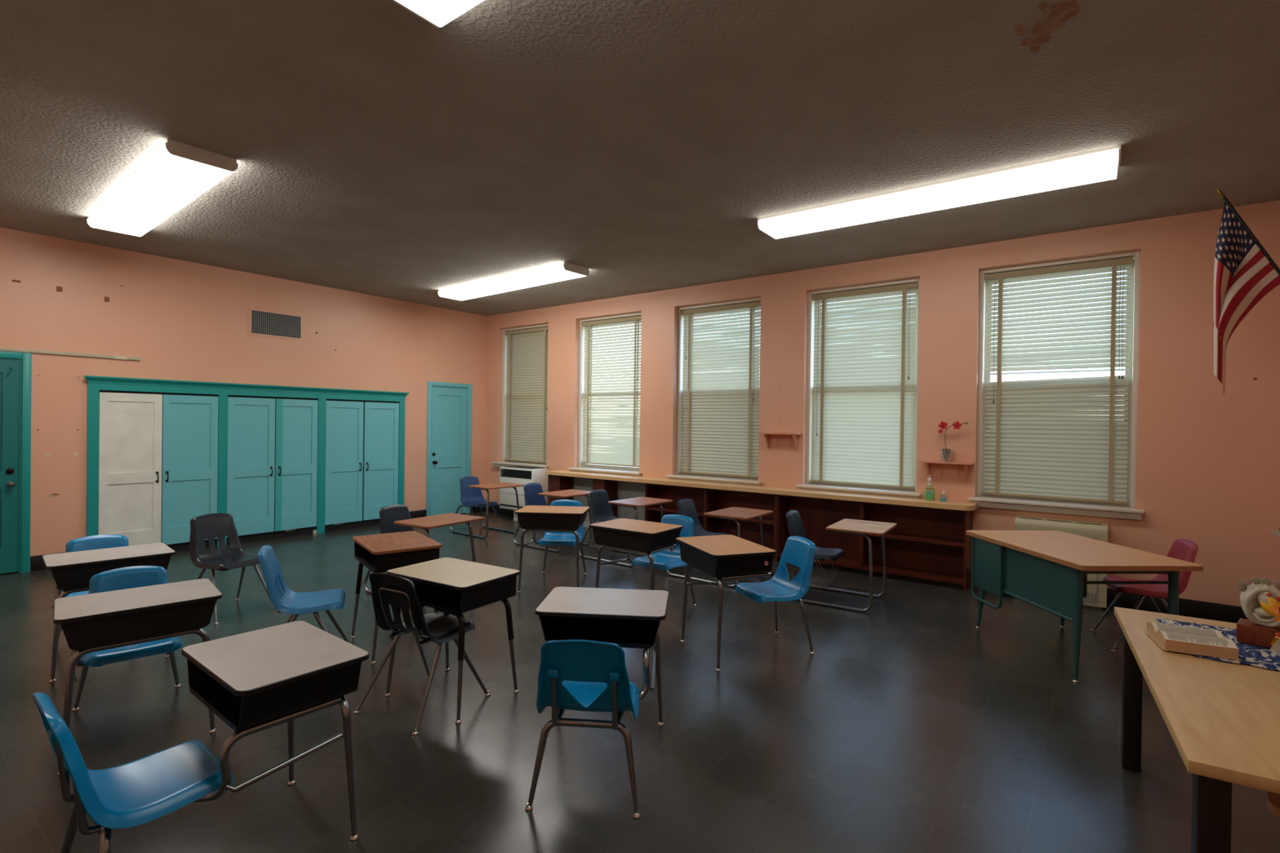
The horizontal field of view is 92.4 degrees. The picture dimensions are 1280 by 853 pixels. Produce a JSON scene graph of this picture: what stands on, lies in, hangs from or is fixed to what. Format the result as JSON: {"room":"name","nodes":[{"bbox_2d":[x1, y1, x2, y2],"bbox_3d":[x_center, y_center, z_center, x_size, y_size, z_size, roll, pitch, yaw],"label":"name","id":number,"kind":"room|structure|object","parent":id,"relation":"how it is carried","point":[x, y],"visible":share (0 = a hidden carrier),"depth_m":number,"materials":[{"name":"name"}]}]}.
{"room":"classroom","nodes":[
{"label":"classroom","id":0,"kind":"room"},
{"bbox_2d":[0,226,486,557],"bbox_3d":[-4.726,-0.225,7.514,0.202,3.241,7.410,1,0,37],"label":"wall","id":1,"kind":"structure","parent":0,"point":[186,321],"depth_m":6.82,"materials":[{"name":"paint"}]},
{"bbox_2d":[0,351,31,573],"bbox_3d":[-6.131,0.342,5.550,0.186,2.092,0.888,1,0,37],"label":"door","id":2,"kind":"structure","parent":1,"relation":"in","point":[15,375],"depth_m":5.81,"materials":[{"name":"teal wood"}]},
{"bbox_2d":[0,346,140,360],"bbox_3d":[-5.836,-0.720,5.852,0.024,0.034,1.715,1,0,37],"label":"wall strip","id":3,"kind":"object","parent":1,"relation":"attached to","point":[11,349],"visible":1,"depth_m":6.08,"materials":[{"name":"beige paint"}]},
{"bbox_2d":[30,506,484,571],"bbox_3d":[-4.681,1.324,7.436,0.012,0.145,6.950,1,0,37],"label":"baseboard","id":4,"kind":"structure","parent":1,"relation":"attached to","point":[37,563],"depth_m":5.96,"materials":[{"name":"black"}]},
{"bbox_2d":[248,306,303,341],"bbox_3d":[-4.502,-1.262,7.614,0.010,0.330,0.636,1,0,37],"label":"air vent","id":5,"kind":"object","parent":1,"relation":"in","point":[261,322],"visible":1,"depth_m":7.60,"materials":[{"name":"metal"}]},
{"bbox_2d":[426,381,471,516],"bbox_3d":[-3.017,0.360,9.668,0.186,2.092,0.808,1,0,37],"label":"door","id":6,"kind":"structure","parent":1,"relation":"in","point":[449,409],"depth_m":9.64,"materials":[{"name":"teal wood"}]},
{"bbox_2d":[0,0,1279,315],"bbox_3d":[-0.908,-1.829,4.635,9.720,0.100,7.410,1,0,37],"label":"ceiling","id":7,"kind":"structure","parent":0,"point":[379,149],"depth_m":3.56,"materials":[{"name":"paint"}]},
{"bbox_2d":[86,138,238,236],"bbox_3d":[-3.775,-1.774,4.759,2.420,0.088,0.400,1,0,39],"label":"ceiling light","id":8,"kind":"object","parent":7,"relation":"attached to","point":[175,174],"visible":1,"depth_m":4.44,"materials":[{"name":"white plastic"}]},
{"bbox_2d":[391,0,484,28],"bbox_3d":[0.012,-1.707,1.726,2.420,0.088,0.400,1,0,37],"label":"ceiling light","id":9,"kind":"object","parent":7,"relation":"attached to","point":[437,13],"visible":1,"depth_m":2.46,"materials":[{"name":"white plastic"}]},
{"bbox_2d":[437,261,589,300],"bbox_3d":[-1.635,-1.761,7.572,2.420,0.088,0.400,1,0,39],"label":"ceiling light","id":10,"kind":"object","parent":7,"relation":"attached to","point":[562,271],"visible":1,"depth_m":7.32,"materials":[{"name":"white plastic"}]},
{"bbox_2d":[756,145,1120,239],"bbox_3d":[2.079,-1.696,4.626,2.420,0.088,0.400,1,0,36],"label":"ceiling light","id":11,"kind":"object","parent":7,"relation":"attached to","point":[1103,164],"visible":1,"depth_m":4.39,"materials":[{"name":"white plastic"}]},
{"bbox_2d":[1014,0,1079,53],"bbox_3d":[1.732,-1.732,2.619,0.209,0.004,0.459,1,0,1],"label":"ceiling stain","id":12,"kind":"object","parent":7,"relation":"attached to","point":[1067,9],"depth_m":2.64,"materials":[{"name":"brown paint"}]},
{"bbox_2d":[0,511,1279,852],"bbox_3d":[-0.953,1.512,4.654,9.720,0.100,7.410,1,0,37],"label":"floor","id":13,"kind":"structure","parent":0,"point":[909,726],"depth_m":2.95,"materials":[{"name":"plastic"}]},
{"bbox_2d":[41,534,175,682],"bbox_3d":[-3.397,1.089,3.903,0.832,0.688,0.585,1,0,43],"label":"desk","id":14,"kind":"object","parent":13,"relation":"on","point":[73,570],"visible":0.56,"depth_m":3.68,"materials":[{"name":"grey laminate"}]},
{"bbox_2d":[53,565,222,775],"bbox_3d":[-2.478,1.107,3.018,0.585,0.688,0.832,0,0,-43],"label":"desk","id":15,"kind":"object","parent":13,"relation":"on","point":[128,613],"visible":0.98,"depth_m":2.83,"materials":[{"name":"grey laminate"}]},
{"bbox_2d":[32,621,368,852],"bbox_3d":[-1.453,1.125,2.068,0.585,0.688,0.832,1,0,39],"label":"desk","id":16,"kind":"object","parent":13,"relation":"on","point":[256,681],"visible":1,"depth_m":2.02,"materials":[{"name":"blue plastic"}]},
{"bbox_2d":[189,513,274,624],"bbox_3d":[-3.193,1.062,4.764,0.519,0.738,0.475,1,0,26],"label":"chair","id":17,"kind":"object","parent":13,"relation":"on","point":[210,526],"visible":0.94,"depth_m":4.78,"materials":[{"name":"black plastic"}]},
{"bbox_2d":[84,375,408,551],"bbox_3d":[-4.508,0.447,7.595,0.072,1.902,3.602,1,0,37],"label":"closet","id":18,"kind":"object","parent":13,"relation":"on","point":[162,455],"visible":0.98,"depth_m":7.29,"materials":[{"name":"teal paint"},{"name":"turquoise blue paint"},{"name":"white paint"}]},
{"bbox_2d":[257,545,349,642],"bbox_3d":[-2.029,1.084,3.727,0.519,0.738,0.475,1,0,-23],"label":"chair","id":19,"kind":"object","parent":13,"relation":"on","point":[286,601],"visible":0.92,"depth_m":3.64,"materials":[{"name":"blue plastic"}]},
{"bbox_2d":[350,531,442,663],"bbox_3d":[-1.640,1.110,4.125,0.443,0.690,0.620,1,0,-37],"label":"desk","id":20,"kind":"object","parent":13,"relation":"on","point":[379,553],"visible":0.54,"depth_m":3.99,"materials":[{"name":"laminate"}]},
{"bbox_2d":[352,573,490,735],"bbox_3d":[-1.140,1.098,3.249,0.475,0.738,0.519,1,0,29],"label":"chair","id":21,"kind":"object","parent":13,"relation":"on","point":[387,589],"visible":0.97,"depth_m":3.13,"materials":[{"name":"black plastic"}]},
{"bbox_2d":[363,504,484,593],"bbox_3d":[-1.892,1.078,5.333,0.905,0.734,0.610,1,0,31],"label":"desk","id":22,"kind":"object","parent":13,"relation":"on","point":[393,518],"visible":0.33,"depth_m":5.35,"materials":[{"name":"brown wood"}]},
{"bbox_2d":[384,557,519,724],"bbox_3d":[-1.026,1.130,3.371,0.615,0.676,0.443,1,0,32],"label":"desk","id":23,"kind":"object","parent":13,"relation":"on","point":[455,587],"visible":0.8,"depth_m":3.30,"materials":[{"name":"beige laminate"}]},
{"bbox_2d":[449,476,524,538],"bbox_3d":[-2.055,1.060,8.207,0.905,0.734,0.610,1,0,39],"label":"desk","id":24,"kind":"object","parent":13,"relation":"on","point":[471,495],"visible":0.92,"depth_m":8.27,"materials":[{"name":"plastic"}]},
{"bbox_2d":[460,506,496,525],"bbox_3d":[-2.209,1.185,8.331,0.339,0.249,0.374,1,0,39],"label":"basket","id":25,"kind":"object","parent":24,"relation":"on","point":[482,521],"depth_m":8.30,"materials":[{"name":"silver metal"}]},
{"bbox_2d":[499,466,548,520],"bbox_3d":[-1.756,1.023,9.351,0.750,0.803,0.367,1,0,37],"label":"wall heater","id":26,"kind":"object","parent":13,"relation":"on","point":[523,475],"visible":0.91,"depth_m":9.21,"materials":[{"name":"white metal"}]},
{"bbox_2d":[500,468,531,479],"bbox_3d":[-1.865,0.709,9.211,0.685,0.120,0.007,1,0,37],"label":"grille","id":27,"kind":"object","parent":26,"relation":"attached to","point":[505,473],"depth_m":9.21,"materials":[{"name":"black metal"}]},
{"bbox_2d":[506,466,544,469],"bbox_3d":[-1.770,0.624,9.331,0.630,0.005,0.260,1,0,37],"label":"vent","id":28,"kind":"object","parent":26,"relation":"attached to","point":[507,467],"depth_m":9.26,"materials":[{"name":"white metal"}]},
{"bbox_2d":[515,499,590,592],"bbox_3d":[-0.770,1.096,5.738,0.605,0.724,0.842,1,0,4],"label":"desk","id":29,"kind":"object","parent":13,"relation":"on","point":[562,522],"visible":0.99,"depth_m":5.39,"materials":[{"name":"brown laminate"}]},
{"bbox_2d":[513,482,591,551],"bbox_3d":[-1.038,1.078,7.452,0.905,0.734,0.610,1,0,36],"label":"desk","id":30,"kind":"object","parent":13,"relation":"on","point":[534,495],"visible":0.48,"depth_m":7.50,"materials":[{"name":"silver metal"}]},
{"bbox_2d":[524,531,545,537],"bbox_3d":[-1.198,1.202,7.568,0.339,0.249,0.374,1,0,36],"label":"basket","id":31,"kind":"object","parent":30,"relation":"on","point":[540,532],"depth_m":7.47,"materials":[{"name":"silver metal"}]},
{"bbox_2d":[547,475,573,506],"bbox_3d":[-1.149,1.064,8.931,0.235,0.742,0.299,1,0,37],"label":"bookcase","id":32,"kind":"object","parent":13,"relation":"on","point":[556,482],"visible":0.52,"depth_m":8.83,"materials":[{"name":"brown wood"}]},
{"bbox_2d":[524,586,668,818],"bbox_3d":[-0.185,1.139,2.709,0.585,0.688,0.832,1,0,5],"label":"desk","id":33,"kind":"object","parent":13,"relation":"on","point":[583,667],"visible":1,"depth_m":2.63,"materials":[{"name":"blue plastic"}]},
{"bbox_2d":[547,668,558,678],"bbox_3d":[-0.332,0.947,2.354,0.040,0.032,0.020,1,0,5],"label":"socket","id":34,"kind":"object","parent":33,"relation":"attached to","point":[552,673],"depth_m":2.35,"materials":[{"name":"blue plastic"}]},
{"bbox_2d":[608,671,619,681],"bbox_3d":[-0.097,0.950,2.333,0.040,0.032,0.020,1,0,5],"label":"socket","id":35,"kind":"object","parent":33,"relation":"attached to","point":[613,676],"depth_m":2.32,"materials":[{"name":"blue plastic"}]},
{"bbox_2d":[592,478,617,523],"bbox_3d":[-0.474,1.076,8.422,0.205,0.742,0.296,1,0,37],"label":"bookcase","id":36,"kind":"object","parent":13,"relation":"on","point":[611,486],"visible":0.36,"depth_m":8.35,"materials":[{"name":"brown wood"}]},
{"bbox_2d":[578,489,672,567],"bbox_3d":[-0.176,1.093,6.775,0.905,0.734,0.610,1,0,37],"label":"desk","id":37,"kind":"object","parent":13,"relation":"on","point":[600,504],"visible":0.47,"depth_m":6.84,"materials":[{"name":"laminate"}]},
{"bbox_2d":[588,527,612,550],"bbox_3d":[-0.333,1.218,6.893,0.339,0.249,0.374,1,0,37],"label":"basket","id":38,"kind":"object","parent":37,"relation":"on","point":[588,527],"depth_m":6.83,"materials":[{"name":"silver metal"}]},
{"bbox_2d":[589,514,696,605],"bbox_3d":[0.081,1.112,4.899,0.605,0.724,0.842,1,0,35],"label":"desk","id":39,"kind":"object","parent":13,"relation":"on","point":[653,540],"visible":0.92,"depth_m":4.71,"materials":[{"name":"brown laminate"}]},
{"bbox_2d":[644,483,776,561],"bbox_3d":[0.867,1.099,7.409,1.797,0.742,0.296,1,0,37],"label":"bookcase","id":40,"kind":"object","parent":13,"relation":"on","point":[705,500],"visible":0.43,"depth_m":7.40,"materials":[{"name":"brown wood"}]},
{"bbox_2d":[545,470,978,511],"bbox_3d":[0.924,0.707,7.340,5.476,0.045,0.344,1,0,37],"label":"countertop","id":41,"kind":"structure","parent":40,"relation":"on","point":[937,504],"depth_m":6.72,"materials":[{"name":"brown wood"}]},
{"bbox_2d":[924,475,934,501],"bbox_3d":[2.814,0.593,5.965,0.092,0.248,0.056,1,0,37],"label":"sanitizer bottle","id":42,"kind":"object","parent":41,"relation":"on","point":[929,492],"visible":1,"depth_m":5.95,"materials":[{"name":"green plastic"}]},
{"bbox_2d":[940,489,946,502],"bbox_3d":[2.913,0.665,5.890,0.058,0.108,0.037,1,0,37],"label":"sanitizer bottle","id":43,"kind":"object","parent":41,"relation":"on","point":[943,498],"visible":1,"depth_m":5.88,"materials":[{"name":"white"}]},
{"bbox_2d":[666,498,773,587],"bbox_3d":[0.763,1.110,6.022,0.905,0.734,0.610,1,0,36],"label":"desk","id":44,"kind":"object","parent":13,"relation":"on","point":[686,507],"visible":0.52,"depth_m":6.00,"materials":[{"name":"laminate"}]},
{"bbox_2d":[675,534,815,671],"bbox_3d":[0.731,1.125,4.108,0.842,0.724,0.605,1,0,-20],"label":"desk","id":45,"kind":"object","parent":13,"relation":"on","point":[727,557],"visible":1,"depth_m":4.04,"materials":[{"name":"beige laminate"}]},
{"bbox_2d":[786,510,897,612],"bbox_3d":[1.682,1.126,5.314,0.905,0.734,0.610,1,0,33],"label":"desk","id":46,"kind":"object","parent":13,"relation":"on","point":[862,527],"visible":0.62,"depth_m":5.26,"materials":[{"name":"laminate"}]},
{"bbox_2d":[788,560,837,588],"bbox_3d":[1.517,1.250,5.421,0.339,0.249,0.374,1,0,33],"label":"basket","id":47,"kind":"object","parent":46,"relation":"on","point":[826,584],"depth_m":5.35,"materials":[{"name":"silver metal"}]},
{"bbox_2d":[775,494,973,591],"bbox_3d":[2.331,1.125,6.301,1.871,0.742,0.296,1,0,37],"label":"bookcase","id":48,"kind":"object","parent":13,"relation":"on","point":[926,545],"visible":0.67,"depth_m":6.20,"materials":[{"name":"brown wood"}]},
{"bbox_2d":[1014,515,1107,608],"bbox_3d":[3.660,1.170,5.356,0.660,0.696,0.200,1,0,37],"label":"radiator","id":49,"kind":"object","parent":13,"relation":"on","point":[1096,594],"visible":0.29,"depth_m":5.18,"materials":[{"name":"beige metal"}]},
{"bbox_2d":[1083,591,1095,604],"bbox_3d":[3.597,1.433,5.280,0.512,0.090,0.004,1,0,37],"label":"grille","id":50,"kind":"object","parent":49,"relation":"attached to","point":[1091,596],"depth_m":5.15,"materials":[{"name":"grey metal"}]},
{"bbox_2d":[965,529,1203,682],"bbox_3d":[2.889,1.159,4.145,0.750,0.712,1.180,1,0,-3],"label":"desk","id":51,"kind":"object","parent":13,"relation":"on","point":[1047,571],"visible":0.92,"depth_m":3.96,"materials":[{"name":"brown"}]},
{"bbox_2d":[1090,538,1198,652],"bbox_3d":[3.515,1.145,4.265,0.519,0.756,0.475,1,0,22],"label":"chair","id":52,"kind":"object","parent":13,"relation":"on","point":[1184,549],"visible":0.75,"depth_m":4.17,"materials":[{"name":"red plastic"}]},
{"bbox_2d":[1114,606,1279,852],"bbox_3d":[2.094,1.174,1.966,0.780,0.685,1.544,1,0,32],"label":"work table","id":53,"kind":"object","parent":13,"relation":"on","point":[1222,718],"visible":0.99,"depth_m":1.81,"materials":[{"name":"brown wood"}]},
{"bbox_2d":[1155,617,1279,671],"bbox_3d":[2.333,0.829,2.280,0.594,0.004,0.514,1,0,34],"label":"table runner","id":54,"kind":"object","parent":53,"relation":"on","point":[1248,654],"visible":0.45,"depth_m":2.25,"materials":[{"name":"fabric"}]},
{"bbox_2d":[1144,622,1240,660],"bbox_3d":[2.071,0.796,2.313,0.216,0.053,0.236,1,0,26],"label":"open book","id":55,"kind":"object","parent":54,"relation":"on","point":[1171,637],"visible":1,"depth_m":2.25,"materials":[{"name":"beige paper"}]},
{"bbox_2d":[1235,617,1279,648],"bbox_3d":[2.380,0.792,2.337,0.110,0.070,0.150,0,0,-41],"label":"wood block","id":56,"kind":"object","parent":54,"relation":"on","point":[1249,633],"visible":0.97,"depth_m":2.32,"materials":[{"name":"brown wood"}]},
{"bbox_2d":[1237,577,1279,627],"bbox_3d":[2.380,0.663,2.335,0.135,0.185,0.158,0,0,-45],"label":"figurine","id":57,"kind":"object","parent":56,"relation":"on","point":[1255,590],"visible":0.86,"depth_m":2.33,"materials":[{"name":"beige ceramic"}]},
{"bbox_2d":[1259,592,1279,656],"bbox_3d":[2.328,0.704,2.119,0.252,0.247,0.226,1,0,37],"label":"flower vase","id":58,"kind":"object","parent":54,"relation":"on","point":[1273,608],"visible":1,"depth_m":2.20,"materials":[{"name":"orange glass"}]},
{"bbox_2d":[1266,791,1279,817],"bbox_3d":[2.024,1.292,1.720,0.380,0.450,0.380,0,0,-45],"label":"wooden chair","id":59,"kind":"object","parent":13,"relation":"on","point":[1273,799],"visible":0.44,"depth_m":1.74,"materials":[{"name":"brown wood"}]},
{"bbox_2d":[484,200,1279,606],"bbox_3d":[1.225,-0.146,7.495,9.720,3.241,0.262,1,0,37],"label":"wall","id":60,"kind":"structure","parent":0,"point":[1208,461],"depth_m":5.34,"materials":[{"name":"paint"}]},
{"bbox_2d":[491,323,548,468],"bbox_3d":[-1.812,-0.462,9.734,1.243,2.257,0.334,1,0,37],"label":"window","id":61,"kind":"structure","parent":60,"relation":"in","point":[504,463],"depth_m":10.06,"materials":[{"name":"beige"}]},
{"bbox_2d":[504,326,548,462],"bbox_3d":[-1.786,-0.493,9.767,1.055,2.106,0.074,1,0,37],"label":"blind","id":62,"kind":"object","parent":61,"relation":"attached to","point":[526,393],"visible":0.83,"depth_m":9.78,"materials":[{"name":"beige plastic"}]},
{"bbox_2d":[573,476,592,527],"bbox_3d":[-0.725,1.070,8.779,0.619,0.742,0.033,1,0,37],"label":"panel board","id":63,"kind":"object","parent":60,"relation":"attached to","point":[580,483],"visible":0.13,"depth_m":8.83,"materials":[{"name":"grey"}]},
{"bbox_2d":[567,311,641,476],"bbox_3d":[-0.428,-0.438,8.682,1.299,2.257,0.325,1,0,37],"label":"window","id":64,"kind":"structure","parent":60,"relation":"in","point":[587,468],"depth_m":9.03,"materials":[{"name":"beige"}]},
{"bbox_2d":[582,315,641,467],"bbox_3d":[-0.400,-0.485,8.719,1.111,2.074,0.074,1,0,37],"label":"blind","id":65,"kind":"object","parent":64,"relation":"attached to","point":[625,451],"visible":0.81,"depth_m":8.71,"materials":[{"name":"beige plastic"}]},
{"bbox_2d":[617,480,644,520],"bbox_3d":[-0.042,1.082,8.262,0.672,0.742,0.033,1,0,37],"label":"panel board","id":66,"kind":"object","parent":60,"relation":"attached to","point":[626,490],"visible":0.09,"depth_m":8.33,"materials":[{"name":"grey"}]},
{"bbox_2d":[665,297,761,485],"bbox_3d":[0.965,-0.413,7.635,1.315,2.257,0.334,1,0,37],"label":"window","id":67,"kind":"structure","parent":60,"relation":"in","point":[680,476],"depth_m":7.96,"materials":[{"name":"beige"}]},
{"bbox_2d":[680,301,760,477],"bbox_3d":[0.990,-0.446,7.668,1.127,2.104,0.074,1,0,37],"label":"blind","id":68,"kind":"object","parent":67,"relation":"attached to","point":[720,411],"visible":0.91,"depth_m":7.65,"materials":[{"name":"beige plastic"}]},
{"bbox_2d":[758,432,801,449],"bbox_3d":[1.585,0.164,6.966,0.460,0.183,0.150,1,0,37],"label":"wall shelf","id":69,"kind":"object","parent":60,"relation":"attached to","point":[774,436],"visible":1,"depth_m":6.99,"materials":[{"name":"brown wood"}]},
{"bbox_2d":[795,277,921,498],"bbox_3d":[2.358,-0.389,6.575,1.293,2.257,0.325,1,0,37],"label":"window","id":70,"kind":"structure","parent":60,"relation":"in","point":[824,486],"depth_m":6.65,"materials":[{"name":"beige"}]},
{"bbox_2d":[811,282,918,488],"bbox_3d":[2.386,-0.421,6.612,1.105,2.104,0.074,1,0,37],"label":"blind","id":71,"kind":"object","parent":70,"relation":"attached to","point":[864,402],"visible":0.99,"depth_m":6.59,"materials":[{"name":"beige plastic"}]},
{"bbox_2d":[484,504,1248,623],"bbox_3d":[1.115,1.401,7.402,9.300,0.145,0.012,1,0,37],"label":"baseboard","id":72,"kind":"structure","parent":60,"relation":"attached to","point":[1187,607],"depth_m":4.93,"materials":[{"name":"black"}]},
{"bbox_2d":[919,460,974,481],"bbox_3d":[2.956,0.431,5.928,0.456,0.183,0.150,1,0,37],"label":"wall shelf","id":73,"kind":"object","parent":60,"relation":"attached to","point":[941,465],"visible":0.98,"depth_m":5.94,"materials":[{"name":"brown wood"}]},
{"bbox_2d":[937,421,968,462],"bbox_3d":[2.991,0.143,5.879,0.116,0.393,0.238,1,0,-33],"label":"potted orchid","id":74,"kind":"object","parent":73,"relation":"on","point":[946,454],"visible":1,"depth_m":5.89,"materials":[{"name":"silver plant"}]},
{"bbox_2d":[967,250,1144,519],"bbox_3d":[3.727,-0.365,5.545,1.295,2.257,0.334,1,0,37],"label":"window","id":75,"kind":"structure","parent":60,"relation":"in","point":[1128,511],"depth_m":5.41,"materials":[{"name":"beige"}]},
{"bbox_2d":[983,257,1133,503],"bbox_3d":[3.753,-0.398,5.579,1.107,2.104,0.074,1,0,37],"label":"blind","id":76,"kind":"object","parent":75,"relation":"attached to","point":[1073,446],"visible":1,"depth_m":5.55,"materials":[{"name":"beige plastic"}]},
{"bbox_3d":[2.926,-0.092,1.853,0.200,3.241,7.210,1,0,37],"label":"wall","id":77,"kind":"structure","parent":0,"visible":0},
{"bbox_2d":[1213,187,1279,395],"bbox_3d":[3.932,-0.864,3.785,0.587,1.337,0.125,1,0,37],"label":"flag","id":78,"kind":"object","parent":77,"relation":"attached to","point":[1244,272],"visible":1,"depth_m":3.89,"materials":[{"name":"multicoloured fabric"}]},
{"bbox_2d":[1269,528,1279,537],"bbox_3d":[3.862,0.754,3.393,0.149,0.020,2.600,1,0,37],"label":"chalk tray","id":79,"kind":"object","parent":77,"relation":"attached to","point":[1277,533],"visible":1,"depth_m":4.36,"materials":[{"name":"beige"}]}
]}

